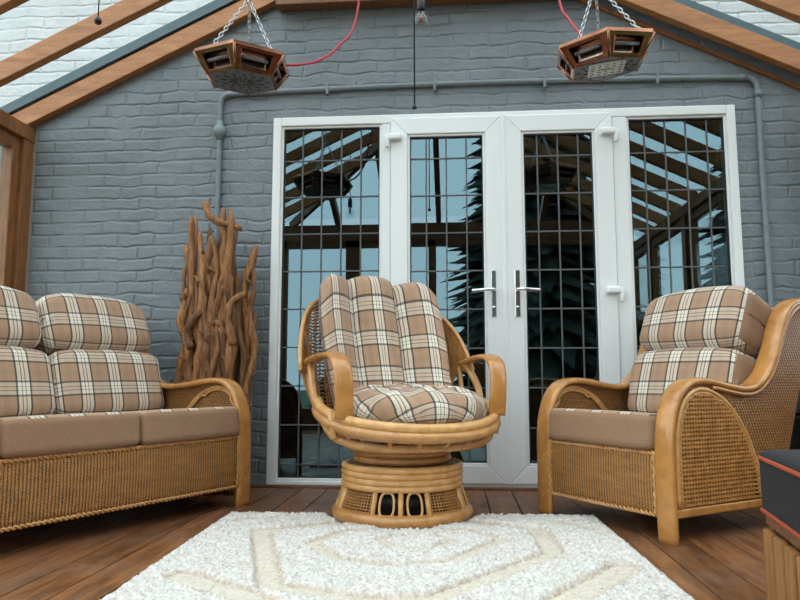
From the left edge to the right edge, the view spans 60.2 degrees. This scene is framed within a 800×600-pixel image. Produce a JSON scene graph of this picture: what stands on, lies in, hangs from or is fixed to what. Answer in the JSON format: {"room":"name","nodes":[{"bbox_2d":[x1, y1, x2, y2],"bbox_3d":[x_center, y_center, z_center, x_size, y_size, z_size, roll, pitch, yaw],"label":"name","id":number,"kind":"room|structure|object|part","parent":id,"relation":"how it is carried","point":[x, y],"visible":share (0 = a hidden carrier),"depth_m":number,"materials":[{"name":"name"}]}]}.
{"room":"sunroom","nodes":[
{"label":"sunroom","id":0,"kind":"room"},
{"bbox_2d":[0,109,35,291],"bbox_3d":[-2.504,-0.233,2.053,0.115,2.165,4.348,-1,-6,4],"label":"wooden window frame","id":1,"kind":"structure","parent":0,"point":[17,138],"depth_m":4.14,"materials":[{"name":"brown wood"}]},
{"bbox_3d":[-2.391,-0.322,3.644,0.070,1.448,0.996,0,-6,4],"label":"sash","id":2,"kind":"part","parent":1,"relation":"part of","materials":[{"name":"brown wood"}]},
{"bbox_3d":[-2.504,-1.264,2.170,0.115,0.090,4.348,0,-6,4],"label":"wall plate","id":3,"kind":"part","parent":1,"relation":"part of","materials":[{"name":"brown wood"}]},
{"bbox_3d":[-2.337,0.050,4.152,0.100,2.074,0.100,0,-6,4],"label":"post","id":4,"kind":"part","parent":1,"relation":"part of","materials":[{"name":"brown wood"}]},
{"bbox_2d":[25,143,35,292],"bbox_3d":[-2.280,0.051,4.195,0.006,2.080,0.010,-1,-6,4],"label":"trim","id":5,"kind":"structure","parent":1,"relation":"attached to","point":[34,143],"depth_m":4.25,"materials":[{"name":"brown wood"}]},
{"bbox_2d":[0,488,771,599],"bbox_3d":[-0.070,0.822,1.621,5.397,0.030,4.502,-1,-6,4],"label":"floor","id":6,"kind":"structure","parent":0,"point":[719,556],"depth_m":2.62,"materials":[{"name":"brown wood"}]},
{"bbox_2d":[0,286,251,532],"bbox_3d":[-1.545,0.454,3.164,1.127,1.057,1.331,-4,-8,31],"label":"sofa","id":7,"kind":"object","parent":6,"relation":"on","point":[90,424],"visible":1,"depth_m":3.10,"materials":[{"name":"wicker"}]},
{"bbox_2d":[0,286,41,348],"bbox_3d":[-1.955,0.094,3.087,0.294,0.337,0.621,-29,-20,25],"label":"cushion","id":8,"kind":"object","parent":7,"relation":"on","point":[20,316],"depth_m":3.17,"materials":[{"name":"fabric"}]},
{"bbox_2d":[0,345,54,417],"bbox_3d":[-1.830,0.378,2.980,0.236,0.355,0.624,-23,-17,27],"label":"cushion","id":9,"kind":"object","parent":7,"relation":"on","point":[27,374],"depth_m":3.06,"materials":[{"name":"fabric"}]},
{"bbox_2d":[0,411,139,458],"bbox_3d":[-1.480,0.546,2.775,0.622,0.155,0.576,-9,-10,30],"label":"seat cushion","id":10,"kind":"object","parent":7,"relation":"on","point":[44,435],"depth_m":2.59,"materials":[{"name":"fabric"}]},
{"bbox_2d":[34,293,150,355],"bbox_3d":[-1.631,0.154,3.617,0.296,0.336,0.622,-29,-20,25],"label":"cushion","id":11,"kind":"object","parent":7,"relation":"on","point":[69,322],"depth_m":3.48,"materials":[{"name":"fabric"}]},
{"bbox_2d":[48,349,164,414],"bbox_3d":[-1.511,0.436,3.510,0.237,0.356,0.620,-23,-17,27],"label":"cushion","id":12,"kind":"object","parent":7,"relation":"on","point":[83,380],"depth_m":3.40,"materials":[{"name":"fabric"}]},
{"bbox_2d":[134,407,239,445],"bbox_3d":[-1.182,0.602,3.266,0.622,0.157,0.576,-9,-10,30],"label":"seat cushion","id":13,"kind":"object","parent":7,"relation":"on","point":[158,426],"depth_m":3.09,"materials":[{"name":"fabric"}]},
{"bbox_3d":[-1.217,0.503,3.711,1.064,0.834,0.018,-4,-8,31],"label":"panel","id":14,"kind":"part","parent":7,"relation":"part of","materials":[{"name":"wicker"}]},
{"bbox_3d":[-1.229,0.548,3.692,1.112,0.981,0.088,-4,-8,31],"label":"arm frame","id":15,"kind":"part","parent":7,"relation":"part of","materials":[{"name":"wicker"}]},
{"bbox_2d":[173,201,258,495],"bbox_3d":[-1.045,0.257,3.863,0.418,1.618,0.382,-6,-9,44],"label":"driftwood sculpture","id":16,"kind":"object","parent":6,"relation":"on","point":[213,318],"visible":0.68,"depth_m":3.81,"materials":[{"name":"brown wood"}]},
{"bbox_2d":[99,511,694,599],"bbox_3d":[0.017,0.876,2.386,1.638,0.033,1.368,0,-6,2],"label":"rug","id":17,"kind":"object","parent":6,"relation":"on","point":[268,555],"visible":0.96,"depth_m":2.21,"materials":[{"name":"carpet"}]},
{"bbox_2d":[298,274,506,528],"bbox_3d":[-0.029,0.403,3.257,0.898,1.163,1.080,2,-7,-15],"label":"swivel chair","id":18,"kind":"object","parent":6,"relation":"on","point":[390,373],"visible":0.99,"depth_m":3.00,"materials":[{"name":"wicker"}]},
{"bbox_3d":[-0.335,0.367,3.005,0.087,0.277,0.486,3,-7,-28],"label":"arm","id":19,"kind":"part","parent":18,"relation":"part of","materials":[{"name":"wicker"}]},
{"bbox_3d":[-0.246,0.870,3.014,0.059,0.113,0.023,2,-7,-20],"label":"skirt post","id":20,"kind":"part","parent":18,"relation":"part of","materials":[{"name":"wicker"}]},
{"bbox_3d":[-0.181,0.858,2.933,0.102,0.102,0.176,2,-7,-20],"label":"cane panel","id":21,"kind":"part","parent":18,"relation":"part of","materials":[{"name":"brown wicker"}]},
{"bbox_3d":[-0.109,0.853,2.871,0.023,0.113,0.059,-3,-7,25],"label":"skirt post","id":22,"kind":"part","parent":18,"relation":"part of","materials":[{"name":"wicker"}]},
{"bbox_2d":[319,274,451,408],"bbox_3d":[-0.098,0.197,3.499,0.645,0.699,0.522,2,-7,-20],"label":"cushion","id":23,"kind":"object","parent":18,"relation":"on","point":[389,334],"depth_m":3.48,"materials":[{"name":"fabric"}]},
{"bbox_3d":[0.010,0.688,3.142,0.380,0.085,0.380,2,-7,-20],"label":"swivel plate","id":24,"kind":"part","parent":18,"relation":"part of","materials":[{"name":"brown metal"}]},
{"bbox_3d":[0.003,0.850,2.845,0.022,0.113,0.059,0,-6,1],"label":"skirt post","id":25,"kind":"part","parent":18,"relation":"part of","materials":[{"name":"wicker"}]},
{"bbox_2d":[338,434,473,453],"bbox_3d":[0.030,0.581,3.134,0.809,0.186,0.835,0,-6,4],"label":"chair base","id":26,"kind":"object","parent":18,"relation":"on","point":[358,443],"depth_m":2.79,"materials":[{"name":"wicker"}]},
{"bbox_2d":[353,383,486,423],"bbox_3d":[0.061,0.468,3.047,0.655,0.194,0.583,2,-4,-20],"label":"seat cushion","id":27,"kind":"object","parent":18,"relation":"on","point":[399,403],"depth_m":2.82,"materials":[{"name":"fabric"}]},
{"bbox_3d":[0.116,0.853,2.865,0.024,0.112,0.058,2,-7,-20],"label":"skirt post","id":28,"kind":"part","parent":18,"relation":"part of","materials":[{"name":"wicker"}]},
{"bbox_3d":[0.198,0.858,2.930,0.176,0.102,0.102,2,-7,-20],"label":"cane panel","id":29,"kind":"part","parent":18,"relation":"part of","materials":[{"name":"brown wicker"}]},
{"bbox_3d":[0.260,0.868,3.001,0.059,0.113,0.023,-3,-7,25],"label":"skirt post","id":30,"kind":"part","parent":18,"relation":"part of","materials":[{"name":"wicker"}]},
{"bbox_3d":[0.383,0.397,3.272,0.087,0.277,0.486,1,-7,-13],"label":"arm","id":31,"kind":"part","parent":18,"relation":"part of","materials":[{"name":"wicker"}]},
{"bbox_2d":[537,286,799,546],"bbox_3d":[1.272,0.455,3.186,1.052,1.057,0.770,4,-7,-29],"label":"armchair","id":32,"kind":"object","parent":6,"relation":"on","point":[712,384],"visible":0.99,"depth_m":2.96,"materials":[{"name":"wicker"}]},
{"bbox_3d":[1.109,0.524,3.480,1.037,0.981,0.088,4,-7,-29],"label":"arm frame","id":33,"kind":"part","parent":32,"relation":"part of","materials":[{"name":"wicker"}]},
{"bbox_3d":[1.098,0.479,3.499,0.989,0.834,0.018,4,-7,-29],"label":"panel","id":34,"kind":"part","parent":32,"relation":"part of","materials":[{"name":"wicker"}]},
{"bbox_2d":[549,408,656,450],"bbox_3d":[1.087,0.579,3.066,0.622,0.154,0.593,9,-10,-29],"label":"seat cushion","id":35,"kind":"object","parent":32,"relation":"on","point":[636,429],"depth_m":2.88,"materials":[{"name":"fabric"}]},
{"bbox_2d":[627,347,755,412],"bbox_3d":[1.363,0.407,3.242,0.236,0.354,0.593,22,-16,-26],"label":"cushion","id":36,"kind":"object","parent":32,"relation":"on","point":[653,370],"depth_m":3.21,"materials":[{"name":"fabric"}]},
{"bbox_2d":[640,286,771,358],"bbox_3d":[1.468,0.122,3.335,0.294,0.336,0.594,29,-19,-24],"label":"cushion","id":37,"kind":"object","parent":32,"relation":"on","point":[724,318],"depth_m":3.16,"materials":[{"name":"fabric"}]},
{"bbox_3d":[1.331,0.824,2.762,0.690,0.034,0.040,4,-7,-29],"label":"rail","id":38,"kind":"part","parent":32,"relation":"part of","materials":[{"name":"wood"}]},
{"bbox_3d":[1.446,0.458,2.890,1.037,0.981,0.088,4,-7,-29],"label":"arm frame","id":39,"kind":"part","parent":32,"relation":"part of","materials":[{"name":"wicker"}]},
{"bbox_3d":[1.452,0.409,2.878,0.989,0.834,0.018,4,-7,-29],"label":"panel","id":40,"kind":"part","parent":32,"relation":"part of","materials":[{"name":"wicker"}]},
{"bbox_2d":[757,450,799,599],"bbox_3d":[1.223,0.577,1.541,0.632,0.439,0.612,-2,-7,14],"label":"footstool","id":41,"kind":"object","parent":6,"relation":"on","point":[779,469],"visible":1,"depth_m":1.72,"materials":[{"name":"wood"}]},
{"bbox_2d":[759,450,799,533],"bbox_3d":[1.223,0.462,1.554,0.622,0.206,0.602,-2,-7,14],"label":"cushion","id":42,"kind":"object","parent":41,"relation":"on","point":[779,469],"depth_m":1.72,"materials":[{"name":"grey fabric"}]},
{"bbox_3d":[1.227,0.683,1.524,0.570,0.225,0.554,-2,-7,14],"label":"frame","id":43,"kind":"part","parent":41,"relation":"part of","materials":[{"name":"brown wood"}]},
{"bbox_2d":[789,390,799,449],"bbox_3d":[2.144,0.613,3.466,0.352,0.800,0.372,-1,-6,4],"label":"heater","id":44,"kind":"object","parent":6,"relation":"on","point":[795,438],"visible":0.02,"depth_m":3.43,"materials":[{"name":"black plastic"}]},
{"bbox_2d":[0,0,799,483],"bbox_3d":[0.321,-1.852,4.363,9.000,6.100,0.300,-1,-6,4],"label":"wall","id":45,"kind":"structure","parent":0,"point":[121,174],"depth_m":4.19,"materials":[{"name":"brick"}]},
{"bbox_2d":[275,124,381,480],"bbox_3d":[-0.409,-0.007,4.077,0.610,2.094,0.068,-1,-6,4],"label":"window","id":46,"kind":"structure","parent":45,"relation":"in","point":[285,130],"depth_m":4.10,"materials":[{"name":"white plastic"}]},
{"bbox_2d":[250,484,537,492],"bbox_3d":[0.059,1.071,3.881,4.700,0.043,0.042,-1,-6,4],"label":"trim","id":47,"kind":"structure","parent":45,"relation":"attached to","point":[251,485],"depth_m":3.90,"materials":[{"name":"brown wood"}]},
{"bbox_2d":[385,116,506,483],"bbox_3d":[0.256,-0.030,3.972,0.688,2.123,0.134,-1,-6,4],"label":"door","id":48,"kind":"structure","parent":45,"relation":"in","point":[494,470],"depth_m":4.02,"materials":[{"name":"white plastic"}]},
{"bbox_3d":[0.476,-0.055,3.918,0.137,0.026,0.056,0,-6,4],"label":"lever handle","id":49,"kind":"part","parent":48,"relation":"part of","materials":[{"name":"silver metal"}]},
{"bbox_2d":[213,72,773,307],"bbox_3d":[0.472,-0.155,3.990,3.236,2.345,0.041,-1,-6,4],"label":"conduit","id":50,"kind":"object","parent":45,"relation":"attached to","point":[219,130],"visible":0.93,"depth_m":4.07,"materials":[{"name":"grey metal"}]},
{"bbox_2d":[266,105,744,487],"bbox_3d":[0.584,-0.031,3.997,2.704,2.174,0.117,-1,-6,4],"label":"door frame","id":51,"kind":"structure","parent":45,"relation":"attached to","point":[618,115],"depth_m":3.99,"materials":[{"name":"white plastic"}]},
{"bbox_2d":[504,112,624,484],"bbox_3d":[0.935,-0.035,3.919,0.654,2.123,0.134,-1,-6,4],"label":"door","id":52,"kind":"structure","parent":45,"relation":"in","point":[600,129],"depth_m":3.94,"materials":[{"name":"white plastic"}]},
{"bbox_3d":[0.725,-0.058,3.899,0.137,0.026,0.056,0,-6,4],"label":"lever handle","id":53,"kind":"part","parent":52,"relation":"part of","materials":[{"name":"silver metal"}]},
{"bbox_2d":[626,115,734,357],"bbox_3d":[1.602,-0.025,3.921,0.564,2.094,0.068,-1,-6,4],"label":"window","id":54,"kind":"structure","parent":45,"relation":"in","point":[721,118],"depth_m":3.96,"materials":[{"name":"white plastic"}]},
{"bbox_2d":[0,0,799,126],"bbox_3d":[-0.126,-1.996,2.016,5.212,1.452,4.448,-1,-6,4],"label":"roof beams","id":55,"kind":"structure","parent":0,"point":[207,21],"depth_m":4.07,"materials":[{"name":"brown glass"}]},
{"bbox_2d":[94,0,101,24],"bbox_3d":[-1.446,-1.480,3.319,0.038,0.330,0.038,-1,-6,4],"label":"pull cord","id":56,"kind":"object","parent":55,"relation":"hanging from","point":[97,20],"visible":1,"depth_m":3.30,"materials":[{"name":"black plastic"}]},
{"bbox_3d":[-1.446,-1.338,3.303,0.038,0.044,0.038,0,-6,4],"label":"knob","id":57,"kind":"part","parent":56,"relation":"part of","materials":[{"name":"black plastic"}]},
{"bbox_2d":[192,0,359,95],"bbox_3d":[-0.535,-1.607,3.406,0.944,1.251,0.410,4,-8,-33],"label":"heater","id":58,"kind":"object","parent":55,"relation":"hanging from","point":[234,65],"visible":1,"depth_m":3.12,"materials":[{"name":"orange metal"}]},
{"bbox_3d":[-0.775,-1.275,3.164,0.019,0.319,0.205,-5,-8,39],"label":"chain","id":59,"kind":"part","parent":58,"relation":"part of","materials":[{"name":"grey metal"}]},
{"bbox_3d":[-0.732,-1.121,3.220,0.393,0.052,0.453,0,-6,-3],"label":"lid","id":60,"kind":"part","parent":58,"relation":"part of","materials":[{"name":"brown wood"}]},
{"bbox_3d":[-0.734,-1.020,3.213,0.284,0.028,0.328,0,-6,-3],"label":"grille plate","id":61,"kind":"part","parent":58,"relation":"part of","materials":[{"name":"silver metal"}]},
{"bbox_3d":[-0.726,-1.264,3.329,0.015,0.303,0.190,1,-7,-9],"label":"chain","id":62,"kind":"part","parent":58,"relation":"part of","materials":[{"name":"grey metal"}]},
{"bbox_3d":[-0.646,-1.271,3.187,0.179,0.322,0.019,-5,-8,38],"label":"chain","id":63,"kind":"part","parent":58,"relation":"part of","materials":[{"name":"grey metal"}]},
{"bbox_2d":[412,0,416,109],"bbox_3d":[0.066,-1.622,3.216,0.024,1.526,0.024,-1,-6,4],"label":"pull cord","id":64,"kind":"object","parent":55,"relation":"hanging from","point":[414,107],"visible":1,"depth_m":3.15,"materials":[{"name":"black plastic"}]},
{"bbox_3d":[0.066,-1.633,3.218,0.007,1.504,0.006,0,-6,4],"label":"cord","id":65,"kind":"part","parent":64,"relation":"part of","materials":[{"name":"black plastic"}]},
{"bbox_2d":[412,0,429,31],"bbox_3d":[0.112,-1.880,3.722,0.096,0.906,0.096,-1,-6,4],"label":"pendant bulb","id":66,"kind":"object","parent":55,"relation":"hanging from","point":[420,8],"visible":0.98,"depth_m":3.67,"materials":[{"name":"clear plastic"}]},
{"bbox_2d":[557,0,655,82],"bbox_3d":[0.923,-1.527,3.248,0.439,1.074,0.693,-1,-7,12],"label":"heater","id":67,"kind":"object","parent":55,"relation":"hanging from","point":[607,53],"visible":1,"depth_m":2.99,"materials":[{"name":"orange metal"}]},
{"bbox_3d":[0.829,-1.280,3.055,0.019,0.338,0.179,-6,-9,42],"label":"chain","id":68,"kind":"part","parent":67,"relation":"part of","materials":[{"name":"grey metal"}]},
{"bbox_3d":[0.918,-1.285,3.201,0.017,0.295,0.186,-2,-7,21],"label":"chain","id":69,"kind":"part","parent":67,"relation":"part of","materials":[{"name":"grey metal"}]},
{"bbox_3d":[0.912,-1.130,3.090,0.392,0.067,0.452,-1,-7,12],"label":"lid","id":70,"kind":"part","parent":67,"relation":"part of","materials":[{"name":"orange metal"}]},
{"bbox_3d":[0.917,-1.029,3.068,0.155,0.034,0.166,-1,-7,12],"label":"patterned panel","id":71,"kind":"part","parent":67,"relation":"part of","materials":[{"name":"white"}]},
{"bbox_3d":[0.920,-1.037,3.087,0.284,0.049,0.327,-1,-7,12],"label":"grille plate","id":72,"kind":"part","parent":67,"relation":"part of","materials":[{"name":"silver metal"}]},
{"bbox_3d":[0.959,-1.293,3.045,0.019,0.313,0.218,6,-9,-44],"label":"chain","id":73,"kind":"part","parent":67,"relation":"part of","materials":[{"name":"grey metal"}]},
{"label":"outside","id":74,"kind":"structure","parent":0,"visible":0},
{"bbox_2d":[280,125,721,476],"bbox_3d":[0.748,-0.030,5.789,4.000,2.800,3.000,-1,-6,4],"label":"glass pane","id":75,"kind":"structure","parent":74,"point":[675,135],"depth_m":7.08,"materials":[{"name":"clear glass"}]}
]}

